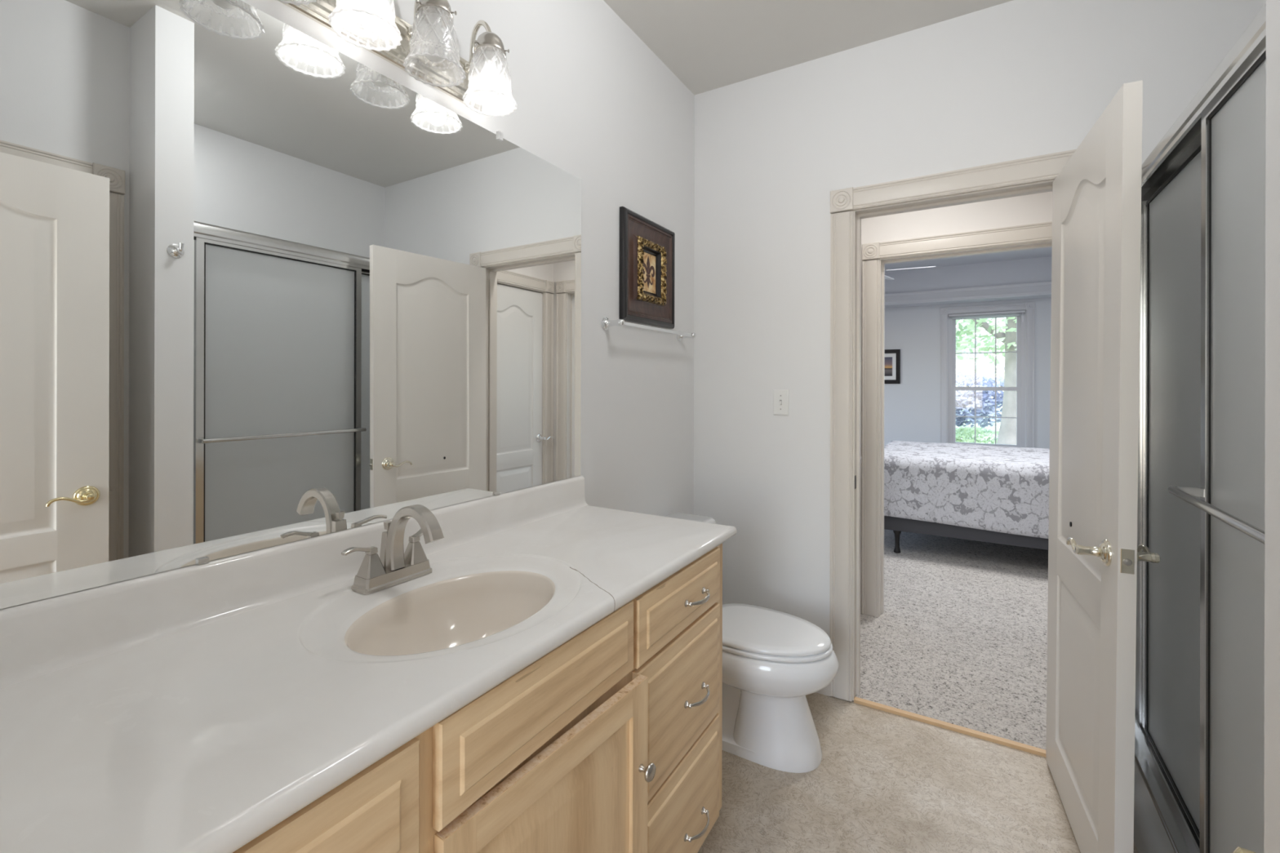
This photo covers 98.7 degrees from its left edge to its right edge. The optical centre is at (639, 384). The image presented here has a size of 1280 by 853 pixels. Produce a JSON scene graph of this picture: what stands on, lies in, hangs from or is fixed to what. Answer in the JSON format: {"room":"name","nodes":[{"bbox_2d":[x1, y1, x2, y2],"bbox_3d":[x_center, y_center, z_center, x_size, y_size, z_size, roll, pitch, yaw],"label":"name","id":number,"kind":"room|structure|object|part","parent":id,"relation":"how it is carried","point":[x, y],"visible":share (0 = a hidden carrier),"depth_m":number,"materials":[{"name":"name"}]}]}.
{"room":"bathroom","nodes":[
{"label":"bathroom","id":0,"kind":"room"},
{"bbox_2d":[241,0,694,516],"bbox_3d":[-0.462,-0.044,1.604,0.120,2.743,2.606,0,0,31],"label":"wall","id":1,"kind":"structure","parent":0,"point":[595,103],"depth_m":2.06,"materials":[{"name":"white paint"}]},
{"bbox_2d":[0,0,581,608],"bbox_3d":[-0.610,-0.204,1.233,0.012,1.038,1.568,0,0,31],"label":"wall mirror","id":2,"kind":"object","parent":1,"relation":"attached to","point":[260,288],"visible":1,"depth_m":1.02,"materials":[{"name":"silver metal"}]},
{"bbox_2d":[0,475,588,688],"bbox_3d":[-0.600,0.379,1.226,0.037,0.126,1.576,0,0,31],"label":"backsplash","id":3,"kind":"structure","parent":1,"relation":"attached to","point":[39,637],"depth_m":0.97,"materials":[{"name":"stone"}]},
{"bbox_2d":[277,0,516,116],"bbox_3d":[-0.531,-0.831,1.201,0.176,0.224,0.640,0,0,31],"label":"vanity light","id":4,"kind":"object","parent":1,"relation":"attached to","point":[426,57],"visible":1,"depth_m":1.25,"materials":[{"name":"glass"}]},
{"bbox_3d":[-0.644,-0.784,0.975,0.136,0.130,0.136,0,0,31],"label":"lamp shade","id":5,"kind":"part","parent":4,"relation":"part of","materials":[{"name":"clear glass"}]},
{"bbox_3d":[-0.558,-0.784,1.119,0.136,0.130,0.136,0,0,31],"label":"lamp shade","id":6,"kind":"part","parent":4,"relation":"part of","materials":[{"name":"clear glass"}]},
{"bbox_3d":[-0.558,-0.784,1.119,0.057,0.081,0.057,0,0,31],"label":"light bulb","id":7,"kind":"part","parent":4,"relation":"part of","materials":[{"name":"white glass"}]},
{"bbox_3d":[-0.504,-0.881,1.283,0.092,0.124,0.028,0,0,31],"label":"lamp arm","id":8,"kind":"part","parent":4,"relation":"part of","materials":[{"name":"silver metal"}]},
{"bbox_3d":[-0.471,-0.784,1.263,0.136,0.130,0.136,0,0,31],"label":"lamp shade","id":9,"kind":"part","parent":4,"relation":"part of","materials":[{"name":"clear glass"}]},
{"bbox_2d":[428,13,441,28],"bbox_3d":[-0.470,-0.834,1.263,0.028,0.023,0.028,0,0,31],"label":"socket","id":10,"kind":"object","parent":4,"relation":"attached to","point":[434,16],"depth_m":1.25,"materials":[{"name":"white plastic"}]},
{"bbox_3d":[-0.471,-0.784,1.263,0.057,0.081,0.057,0,0,31],"label":"light bulb","id":11,"kind":"part","parent":4,"relation":"part of","materials":[{"name":"white glass"}]},
{"bbox_3d":[-0.417,-0.881,1.427,0.092,0.124,0.028,0,0,31],"label":"lamp arm","id":12,"kind":"part","parent":4,"relation":"part of","materials":[{"name":"silver metal"}]},
{"bbox_3d":[-0.384,-0.783,1.407,0.136,0.130,0.136,0,0,31],"label":"lamp shade","id":13,"kind":"part","parent":4,"relation":"part of","materials":[{"name":"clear glass"}]},
{"bbox_2d":[484,51,495,63],"bbox_3d":[-0.384,-0.834,1.407,0.028,0.023,0.028,0,0,31],"label":"socket","id":14,"kind":"object","parent":4,"relation":"attached to","point":[489,55],"depth_m":1.39,"materials":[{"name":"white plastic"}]},
{"bbox_3d":[-0.384,-0.784,1.407,0.057,0.081,0.057,0,0,31],"label":"light bulb","id":15,"kind":"part","parent":4,"relation":"part of","materials":[{"name":"white glass"}]},
{"bbox_2d":[619,206,675,328],"bbox_3d":[0.046,-0.467,2.286,0.040,0.434,0.418,0,0,31],"label":"framed picture","id":16,"kind":"object","parent":1,"relation":"attached to","point":[646,247],"visible":1,"depth_m":2.26,"materials":[{"name":"black paint"}]},
{"bbox_2d":[642,252,655,293],"bbox_3d":[0.033,-0.467,2.297,0.002,0.164,0.132,0,0,31],"label":"print","id":17,"kind":"object","parent":16,"relation":"attached to","point":[649,258],"depth_m":2.31},
{"bbox_3d":[0.051,-0.467,2.286,0.032,0.254,0.220,0,0,31],"label":"gilt frame","id":18,"kind":"part","parent":16,"relation":"part of","materials":[{"name":"gold metal"}]},
{"bbox_2d":[601,317,696,341],"bbox_3d":[0.062,-0.225,2.272,0.084,0.048,0.648,0,0,31],"label":"towel bar","id":19,"kind":"object","parent":1,"relation":"attached to","point":[606,323],"visible":1,"depth_m":2.12,"materials":[{"name":"silver metal"}]},
{"bbox_2d":[603,0,1012,94],"bbox_3d":[0.684,-1.453,0.982,2.720,0.080,2.726,0,0,31],"label":"ceiling","id":20,"kind":"structure","parent":0,"point":[708,45],"depth_m":2.18,"materials":[{"name":"white paint"}]},
{"bbox_2d":[697,692,1137,852],"bbox_3d":[0.199,1.359,0.191,2.720,0.060,4.336,0,0,31],"label":"floor","id":21,"kind":"structure","parent":0,"point":[883,782],"depth_m":1.77,"materials":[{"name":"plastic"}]},
{"bbox_2d":[232,543,722,852],"bbox_3d":[-0.361,0.886,1.053,0.624,0.884,1.520,0,0,31],"label":"vanity cabinet","id":22,"kind":"object","parent":21,"relation":"on","point":[611,740],"visible":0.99,"depth_m":0.95,"materials":[{"name":"brown wood"}]},
{"bbox_3d":[-0.406,0.524,0.495,0.022,0.145,0.478,0,0,31],"label":"drawer","id":23,"kind":"part","parent":22,"relation":"part of","materials":[{"name":"brown wood"}]},
{"bbox_2d":[0,475,737,852],"bbox_3d":[-0.370,0.439,1.087,0.574,0.245,1.578,0,0,31],"label":"countertop","id":24,"kind":"structure","parent":22,"relation":"on","point":[193,708],"depth_m":0.81,"materials":[{"name":"stone"}]},
{"bbox_2d":[341,504,444,595],"bbox_3d":[-0.475,0.333,1.140,0.174,0.168,0.232,0,0,31],"label":"faucet","id":25,"kind":"object","parent":24,"relation":"on","point":[393,566],"visible":1,"depth_m":1.14,"materials":[{"name":"grey metal"}]},
{"bbox_3d":[-0.562,0.334,1.101,0.019,0.022,0.074,0,0,28],"label":"lever","id":26,"kind":"part","parent":25,"relation":"part of","materials":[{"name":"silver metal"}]},
{"bbox_3d":[-0.550,0.367,1.125,0.043,0.044,0.043,0,0,31],"label":"handle","id":27,"kind":"part","parent":25,"relation":"part of","materials":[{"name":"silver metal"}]},
{"bbox_3d":[-0.539,0.305,1.178,0.015,0.020,0.015,0,0,31],"label":"lift rod","id":28,"kind":"part","parent":25,"relation":"part of","materials":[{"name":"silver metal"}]},
{"bbox_3d":[-0.524,0.403,1.168,0.057,0.028,0.159,0,0,31],"label":"plate","id":29,"kind":"part","parent":25,"relation":"part of","materials":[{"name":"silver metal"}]},
{"bbox_3d":[-0.466,0.320,1.133,0.151,0.141,0.033,0,0,31],"label":"spout","id":30,"kind":"part","parent":25,"relation":"part of","materials":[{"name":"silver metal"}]},
{"bbox_3d":[-0.490,0.334,1.240,0.022,0.022,0.081,0,0,14],"label":"lever","id":31,"kind":"part","parent":25,"relation":"part of","materials":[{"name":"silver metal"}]},
{"bbox_3d":[-0.497,0.367,1.211,0.043,0.044,0.043,0,0,31],"label":"handle","id":32,"kind":"part","parent":25,"relation":"part of","materials":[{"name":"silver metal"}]},
{"bbox_2d":[296,553,583,663],"bbox_3d":[-0.359,0.488,1.081,0.454,0.147,0.556,0,0,31],"label":"basin","id":33,"kind":"object","parent":24,"relation":"in","point":[471,607],"depth_m":1.11,"materials":[{"name":"ceramic"}]},
{"bbox_3d":[-0.130,0.899,0.930,0.019,0.598,0.490,0,0,34],"label":"cabinet door","id":34,"kind":"part","parent":22,"relation":"part of","materials":[{"name":"brown wood"}]},
{"bbox_3d":[-0.128,0.899,0.930,0.011,0.497,0.390,0,0,34],"label":"raised panel","id":35,"kind":"part","parent":22,"relation":"part of","materials":[{"name":"brown wood"}]},
{"bbox_3d":[0.013,0.771,1.097,0.030,0.034,0.034,0,0,31],"label":"knob","id":36,"kind":"part","parent":22,"relation":"part of","materials":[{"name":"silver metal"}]},
{"bbox_3d":[0.105,0.756,1.340,0.022,0.299,0.436,0,0,31],"label":"drawer","id":37,"kind":"part","parent":22,"relation":"part of","materials":[{"name":"brown wood"}]},
{"bbox_3d":[0.106,0.525,1.340,0.022,0.145,0.436,0,0,31],"label":"drawer","id":38,"kind":"part","parent":22,"relation":"part of","materials":[{"name":"brown wood"}]},
{"bbox_3d":[0.104,1.055,1.340,0.022,0.283,0.436,0,0,31],"label":"drawer","id":39,"kind":"part","parent":22,"relation":"part of","materials":[{"name":"brown wood"}]},
{"bbox_3d":[0.149,1.094,1.360,0.034,0.017,0.115,0,0,31],"label":"drawer pull","id":40,"kind":"part","parent":22,"relation":"part of","materials":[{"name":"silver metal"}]},
{"bbox_3d":[0.150,0.773,1.360,0.034,0.017,0.115,0,0,31],"label":"drawer pull","id":41,"kind":"part","parent":22,"relation":"part of","materials":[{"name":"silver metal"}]},
{"bbox_3d":[0.150,0.529,1.360,0.034,0.017,0.115,0,0,31],"label":"drawer pull","id":42,"kind":"part","parent":22,"relation":"part of","materials":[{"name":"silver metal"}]},
{"bbox_2d":[664,512,839,773],"bbox_3d":[0.362,0.951,2.099,0.758,0.757,0.436,0,0,31],"label":"toilet","id":43,"kind":"object","parent":21,"relation":"on","point":[772,660],"visible":0.62,"depth_m":1.92,"materials":[{"name":"white ceramic"}]},
{"bbox_3d":[0.135,0.589,2.238,0.224,0.034,0.436,0,0,31],"label":"tank lid","id":44,"kind":"part","parent":43,"relation":"part of","materials":[{"name":"white ceramic"}]},
{"bbox_3d":[0.456,0.908,2.043,0.486,0.021,0.362,0,0,31],"label":"lid","id":45,"kind":"part","parent":43,"relation":"part of","materials":[{"name":"white ceramic"}]},
{"bbox_3d":[0.459,0.930,2.041,0.491,0.016,0.368,0,0,31],"label":"seat","id":46,"kind":"part","parent":43,"relation":"part of","materials":[{"name":"white plastic"}]},
{"bbox_3d":[0.467,1.135,2.036,0.512,0.389,0.386,0,0,31],"label":"bowl","id":47,"kind":"part","parent":43,"relation":"part of","materials":[{"name":"white ceramic"}]},
{"bbox_2d":[853,696,1045,757],"bbox_3d":[1.211,1.325,2.120,0.726,0.013,0.025,0,0,31],"label":"threshold strip","id":48,"kind":"object","parent":21,"relation":"on","point":[991,738],"visible":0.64,"depth_m":2.12,"materials":[{"name":"brown wood"}]},
{"bbox_2d":[1133,760,1174,852],"bbox_3d":[1.603,1.248,1.001,0.899,0.169,1.494,0,0,31],"label":"shower base","id":49,"kind":"object","parent":21,"relation":"on","point":[1150,836],"visible":0.02,"depth_m":1.55,"materials":[{"name":"white plastic"}]},
{"bbox_2d":[852,528,1048,750],"bbox_3d":[2.310,1.360,5.062,4.450,0.068,6.144,0,0,31],"label":"floor","id":50,"kind":"structure","parent":0,"point":[960,636],"depth_m":2.88,"materials":[{"name":"beige carpet"}]},
{"bbox_2d":[884,515,1048,553],"bbox_3d":[3.181,0.964,4.462,2.160,0.726,1.470,0,0,31],"label":"bed","id":51,"kind":"object","parent":50,"relation":"on","point":[898,525],"visible":0.21,"depth_m":4.10,"materials":[{"name":"grey metal"}]},
{"bbox_3d":[2.028,1.236,4.335,0.060,0.176,0.057,0,0,31],"label":"leg","id":52,"kind":"part","parent":51,"relation":"part of","materials":[{"name":"grey metal"}]},
{"bbox_2d":[884,440,1049,538],"bbox_3d":[3.044,0.815,4.535,1.913,0.505,1.546,0,0,31],"label":"bedspread","id":53,"kind":"object","parent":51,"relation":"on","point":[993,488],"visible":0.53,"depth_m":4.09,"materials":[{"name":"fabric"}]},
{"bbox_2d":[860,191,1052,613],"bbox_3d":[1.236,-0.144,3.280,4.450,2.950,0.120,0,0,31],"label":"wall","id":54,"kind":"structure","parent":0,"point":[1035,208],"depth_m":2.94,"materials":[{"name":"white paint"}]},
{"bbox_2d":[861,221,1052,617],"bbox_3d":[1.753,0.259,2.950,1.038,2.129,0.149,0,0,31],"label":"door frame","id":55,"kind":"structure","parent":54,"relation":"attached to","point":[1039,235],"depth_m":3.13,"materials":[{"name":"grey paint"}]},
{"bbox_2d":[884,297,1051,448],"bbox_3d":[3.939,-0.138,7.750,4.450,2.950,0.140,0,0,31],"label":"wall","id":56,"kind":"structure","parent":0,"point":[912,406],"depth_m":7.65,"materials":[{"name":"white paint"}]},
{"bbox_2d":[884,349,900,383],"bbox_3d":[3.399,-0.254,7.979,0.688,0.489,0.026,0,0,31],"label":"framed photo","id":57,"kind":"object","parent":56,"relation":"attached to","point":[892,357],"visible":0.37,"depth_m":7.85,"materials":[{"name":"black paint"}]},
{"bbox_2d":[884,356,892,376],"bbox_3d":[3.404,-0.255,7.984,0.480,0.273,0.001,0,0,31],"label":"print","id":58,"kind":"object","parent":57,"relation":"attached to","point":[888,360],"depth_m":7.88},
{"bbox_2d":[939,302,1035,448],"bbox_3d":[4.604,-0.080,7.324,1.068,1.938,0.179,0,0,31],"label":"window","id":59,"kind":"structure","parent":56,"relation":"in","point":[948,348],"depth_m":7.25,"materials":[{"name":"grey paint"}]},
{"bbox_3d":[4.604,0.436,7.328,0.778,0.805,0.035,0,0,31],"label":"sash","id":60,"kind":"part","parent":59,"relation":"part of","materials":[{"name":"grey paint"}]},
{"bbox_3d":[4.627,-0.418,7.361,0.778,1.005,0.035,0,0,31],"label":"sash","id":61,"kind":"part","parent":59,"relation":"part of","materials":[{"name":"grey paint"}]},
{"bbox_2d":[948,310,1025,319],"bbox_3d":[4.577,-0.874,7.277,0.856,0.146,0.047,0,0,31],"label":"window blind","id":62,"kind":"object","parent":59,"relation":"attached to","point":[1009,313],"visible":1,"depth_m":7.26,"materials":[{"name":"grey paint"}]},
{"bbox_2d":[884,247,1052,308],"bbox_3d":[2.584,-1.366,5.525,4.710,0.540,5.354,0,0,31],"label":"ceiling","id":63,"kind":"structure","parent":0,"point":[1032,265],"depth_m":7.04,"materials":[{"name":"white paint"}]},
{"bbox_2d":[884,266,935,279],"bbox_3d":[2.426,-1.335,5.692,1.121,0.439,1.135,0,0,31],"label":"ceiling fan","id":64,"kind":"object","parent":63,"relation":"hanging from","point":[886,277],"visible":0.06,"depth_m":5.56,"materials":[{"name":"white"}]},
{"bbox_3d":[2.638,-1.169,5.968,0.132,0.033,0.447,0,0,43],"label":"blade","id":65,"kind":"part","parent":64,"relation":"part of","materials":[{"name":"white"}]},
{"bbox_3d":[2.726,-1.169,5.537,0.447,0.033,0.132,0,0,25],"label":"blade","id":66,"kind":"part","parent":64,"relation":"part of","materials":[{"name":"white"}]},
{"bbox_2d":[884,281,1051,304],"bbox_3d":[3.718,-1.171,7.380,3.650,0.135,0.066,0,0,31],"label":"trim","id":67,"kind":"structure","parent":63,"relation":"attached to","point":[1035,288],"depth_m":7.05,"materials":[{"name":"grey paint"}]},
{"bbox_2d":[693,0,1266,636],"bbox_3d":[1.355,-0.040,2.097,2.720,2.743,0.120,0,0,31],"label":"wall","id":68,"kind":"structure","parent":0,"point":[1014,79],"depth_m":2.39,"materials":[{"name":"white paint"}]},
{"bbox_2d":[773,389,788,415],"bbox_3d":[0.628,0.081,2.456,0.070,0.114,0.018,0,0,31],"label":"light switch","id":69,"kind":"object","parent":68,"relation":"attached to","point":[780,397],"visible":1,"depth_m":2.46,"materials":[{"name":"white plastic"}]},
{"bbox_2d":[816,684,829,696],"bbox_3d":[0.539,1.276,2.512,0.638,0.108,0.012,0,0,31],"label":"baseboard","id":70,"kind":"structure","parent":68,"relation":"attached to","point":[825,691],"depth_m":2.35,"materials":[{"name":"grey paint"}]},
{"bbox_2d":[854,475,856,488],"bbox_3d":[0.910,0.413,2.321,0.002,0.055,0.026,0,0,31],"label":"strike plate","id":71,"kind":"object","parent":68,"relation":"attached to","point":[855,475],"visible":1,"depth_m":2.32,"materials":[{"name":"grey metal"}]},
{"bbox_2d":[829,149,1075,701],"bbox_3d":[1.233,0.253,2.154,0.922,2.147,0.149,0,0,31],"label":"door frame","id":72,"kind":"structure","parent":68,"relation":"attached to","point":[1036,174],"depth_m":2.30,"materials":[{"name":"grey paint"}]},
{"bbox_2d":[1045,80,1160,852],"bbox_3d":[1.319,0.305,1.599,0.168,2.028,0.726,0,0,31],"label":"door","id":73,"kind":"structure","parent":68,"relation":"in","point":[1094,553],"depth_m":1.45,"materials":[{"name":"white paint"}]},
{"bbox_3d":[1.149,0.420,1.424,0.052,0.029,0.117,0,0,27],"label":"handle","id":74,"kind":"part","parent":73,"relation":"part of","materials":[{"name":"gold metal"}]},
{"bbox_3d":[1.145,0.416,1.291,0.025,0.057,0.002,0,0,26],"label":"latch plate","id":75,"kind":"part","parent":73,"relation":"part of","materials":[{"name":"gold metal"}]},
{"bbox_3d":[1.251,0.421,1.375,0.052,0.029,0.121,0,0,31],"label":"handle","id":76,"kind":"part","parent":73,"relation":"part of","materials":[{"name":"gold metal"}]},
{"bbox_2d":[1134,3,1266,852],"bbox_3d":[1.276,0.245,1.200,0.082,1.834,1.495,0,0,31],"label":"shower door frame","id":77,"kind":"object","parent":68,"relation":"attached to","point":[1185,129],"visible":0.33,"depth_m":1.49,"materials":[{"name":"silver metal"}]},
{"bbox_2d":[1142,132,1201,848],"bbox_3d":[1.465,0.263,1.476,0.020,1.766,0.764,0,0,31],"label":"sliding shower door","id":78,"kind":"structure","parent":77,"relation":"attached to","point":[1171,286],"depth_m":1.55,"materials":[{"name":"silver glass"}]},
{"bbox_2d":[1168,41,1266,852],"bbox_3d":[1.067,0.262,0.945,0.076,1.766,0.722,0,0,31],"label":"sliding shower door","id":79,"kind":"structure","parent":77,"relation":"attached to","point":[1231,504],"depth_m":1.11,"materials":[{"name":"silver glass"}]},
{"bbox_3d":[1.091,0.262,0.930,0.020,1.766,0.722,0,0,31],"label":"panel frame","id":80,"kind":"part","parent":79,"relation":"part of","materials":[{"name":"silver metal"}]},
{"bbox_3d":[1.091,0.266,0.930,0.005,1.714,0.666,0,0,31],"label":"glass pane","id":81,"kind":"part","parent":79,"relation":"part of","materials":[{"name":"glass"}]},
{"bbox_2d":[1263,0,1279,852],"bbox_3d":[1.195,-0.040,0.304,1.138,2.743,0.120,0,0,31],"label":"wall","id":82,"kind":"structure","parent":0,"point":[1272,482],"depth_m":0.63,"materials":[{"name":"white paint"}]},
{"bbox_3d":[-0.371,-0.044,0.096,1.837,2.743,0.120,0,0,31],"label":"wall","id":83,"kind":"structure","parent":0,"visible":0},
{"bbox_2d":[1232,846,1255,852],"bbox_3d":[0.357,0.305,0.163,0.084,2.024,0.722,0,0,31],"label":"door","id":84,"kind":"structure","parent":83,"relation":"in","point":[1238,850],"depth_m":0.44,"materials":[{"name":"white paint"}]},
{"label":"outside","id":85,"kind":"structure","parent":0,"visible":0},
{"bbox_2d":[955,400,1002,434],"bbox_3d":[24.143,2.034,37.343,85.000,0.200,71.100,0,0,31],"label":"ground","id":86,"kind":"structure","parent":85,"point":[997,426],"depth_m":24.98,"materials":[{"name":"white"}]},
{"bbox_2d":[955,425,999,444],"bbox_3d":[8.942,1.570,15.117,2.988,0.932,1.627,0,0,31],"label":"bush","id":87,"kind":"object","parent":86,"relation":"on","point":[969,432],"visible":0.34,"depth_m":14.74,"materials":[{"name":"green plant"}]},
{"bbox_2d":[955,370,1004,428],"bbox_3d":[13.252,0.675,22.327,4.167,2.476,2.506,0,0,31],"label":"shrub","id":88,"kind":"object","parent":86,"relation":"on","point":[984,401],"visible":0.48,"depth_m":21.77,"materials":[{"name":"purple plant"}]},
{"bbox_2d":[955,317,1005,417],"bbox_3d":[13.429,-3.166,30.836,13.638,14.767,9.523,0,0,31],"label":"tree","id":89,"kind":"object","parent":86,"relation":"on","point":[980,356],"visible":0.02,"depth_m":27.42,"materials":[{"name":"green plant"}]},
{"bbox_2d":[955,316,1016,444],"bbox_3d":[8.136,-1.655,12.832,9.303,7.125,6.781,0,0,31],"label":"tree","id":90,"kind":"object","parent":86,"relation":"on","point":[1007,429],"visible":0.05,"depth_m":12.32,"materials":[{"name":"green plant"}]},
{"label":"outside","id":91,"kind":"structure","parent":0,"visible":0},
{"bbox_2d":[961,434,996,443],"bbox_3d":[12.653,1.892,18.348,85.000,0.030,4.500,0,0,31],"label":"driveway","id":92,"kind":"structure","parent":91,"point":[976,434],"depth_m":19.25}
]}

